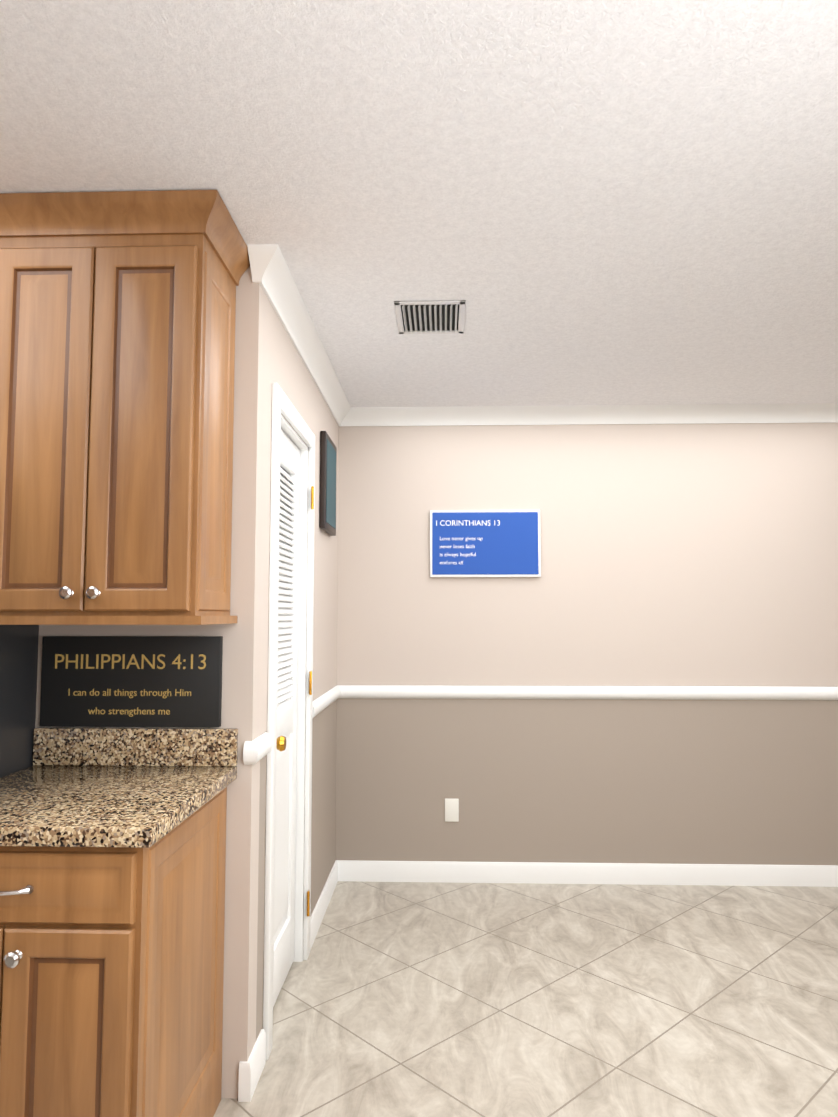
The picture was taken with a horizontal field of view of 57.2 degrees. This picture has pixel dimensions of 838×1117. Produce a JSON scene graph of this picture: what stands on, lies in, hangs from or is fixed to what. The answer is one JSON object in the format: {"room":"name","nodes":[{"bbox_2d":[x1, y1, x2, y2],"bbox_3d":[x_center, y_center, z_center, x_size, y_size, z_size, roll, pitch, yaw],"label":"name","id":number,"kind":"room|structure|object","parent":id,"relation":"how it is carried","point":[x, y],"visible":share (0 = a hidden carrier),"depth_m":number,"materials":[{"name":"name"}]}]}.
{"room":"kitchen","nodes":[
{"label":"kitchen","id":0,"kind":"room"},
{"bbox_2d":[35,267,258,1098],"bbox_3d":[-2.026,0.305,2.343,3.089,2.440,0.100,0,-4,2],"label":"wall","id":1,"kind":"structure","parent":0,"point":[237,680],"depth_m":2.25,"materials":[{"name":"beige paint"}]},
{"bbox_2d":[0,190,249,624],"bbox_3d":[-0.814,-0.376,2.117,0.607,1.108,0.368,0,-4,2],"label":"upper cabinet","id":2,"kind":"object","parent":1,"relation":"attached to","point":[117,336],"visible":0.98,"depth_m":1.92,"materials":[{"name":"brown wood"}]},
{"bbox_2d":[238,244,837,1101],"bbox_3d":[0.071,0.359,3.080,5.965,2.440,1.850,0,-4,2],"label":"trim","id":3,"kind":"structure","parent":1,"relation":"attached to","point":[272,274],"depth_m":3.86,"materials":[{"name":"white paint"}]},
{"bbox_2d":[247,283,338,1060],"bbox_3d":[-0.505,0.363,3.133,0.100,2.440,1.780,0,-4,2],"label":"wall","id":4,"kind":"structure","parent":0,"point":[281,363],"depth_m":2.68,"materials":[{"name":"beige paint"}]},
{"bbox_2d":[273,429,313,1006],"bbox_3d":[-0.478,0.541,2.804,0.098,2.012,0.619,0,-4,2],"label":"door","id":5,"kind":"structure","parent":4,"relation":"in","point":[285,833],"depth_m":2.89,"materials":[{"name":"white paint"}]},
{"bbox_2d":[319,431,336,535],"bbox_3d":[-0.425,-0.344,3.619,0.028,0.440,0.350,0,-4,2],"label":"picture frame","id":6,"kind":"object","parent":4,"relation":"attached to","point":[328,461],"visible":0.98,"depth_m":3.51,"materials":[{"name":"black wood"}]},
{"bbox_2d":[0,0,837,406],"bbox_3d":[-0.288,-1.003,1.883,6.800,0.100,4.660,0,-4,2],"label":"ceiling","id":7,"kind":"structure","parent":0,"point":[602,202],"depth_m":1.86,"materials":[{"name":"white paint"}]},
{"bbox_2d":[394,300,465,333],"bbox_3d":[0.042,-0.877,2.816,0.250,0.012,0.300,0,-4,2],"label":"ceiling vent","id":8,"kind":"object","parent":7,"relation":"in","point":[430,317],"visible":1,"depth_m":2.80,"materials":[{"name":"silver metal"}]},
{"bbox_2d":[213,881,837,1116],"bbox_3d":[-0.288,1.530,1.696,6.800,0.100,4.660,0,-4,2],"label":"floor","id":9,"kind":"structure","parent":0,"point":[419,999],"depth_m":2.67,"materials":[{"name":"tile"}]},
{"bbox_2d":[0,787,226,1116],"bbox_3d":[-0.842,1.052,1.858,0.565,0.879,0.672,0,-4,2],"label":"base cabinet","id":10,"kind":"object","parent":9,"relation":"on","point":[111,977],"visible":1,"depth_m":1.58,"materials":[{"name":"brown wood"}]},
{"bbox_2d":[0,727,237,847],"bbox_3d":[-0.829,0.540,1.902,0.591,0.145,0.661,0,-4,2],"label":"countertop","id":11,"kind":"structure","parent":10,"relation":"on","point":[116,787],"depth_m":1.98,"materials":[{"name":"stone"}]},
{"bbox_2d":[0,625,38,777],"bbox_3d":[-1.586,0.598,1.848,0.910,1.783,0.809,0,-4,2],"label":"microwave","id":12,"kind":"object","parent":11,"relation":"on","point":[18,663],"depth_m":2.15,"materials":[{"name":"grey"}]},
{"bbox_2d":[39,636,222,726],"bbox_3d":[-0.836,0.357,2.236,0.525,0.260,0.024,0,-4,2],"label":"sign","id":13,"kind":"object","parent":11,"relation":"on","point":[131,681],"visible":1,"depth_m":2.23,"materials":[{"name":"black"}]},
{"bbox_2d":[336,423,837,864],"bbox_3d":[1.279,0.428,4.015,3.610,2.440,0.100,0,-4,2],"label":"wall","id":14,"kind":"structure","parent":0,"point":[689,554],"depth_m":3.98,"materials":[{"name":"beige paint"}]},
{"bbox_2d":[445,799,458,821],"bbox_3d":[0.168,1.286,3.933,0.070,0.115,0.004,0,-4,2],"label":"outlet","id":15,"kind":"object","parent":14,"relation":"attached to","point":[451,810],"visible":1,"depth_m":3.93,"materials":[{"name":"white plastic"}]},
{"bbox_2d":[430,510,540,576],"bbox_3d":[0.345,-0.079,4.017,0.575,0.350,0.022,0,-4,2],"label":"picture","id":16,"kind":"object","parent":14,"relation":"attached to","point":[484,543],"visible":1,"depth_m":4.01,"materials":[{"name":"blue paint"}]}
]}

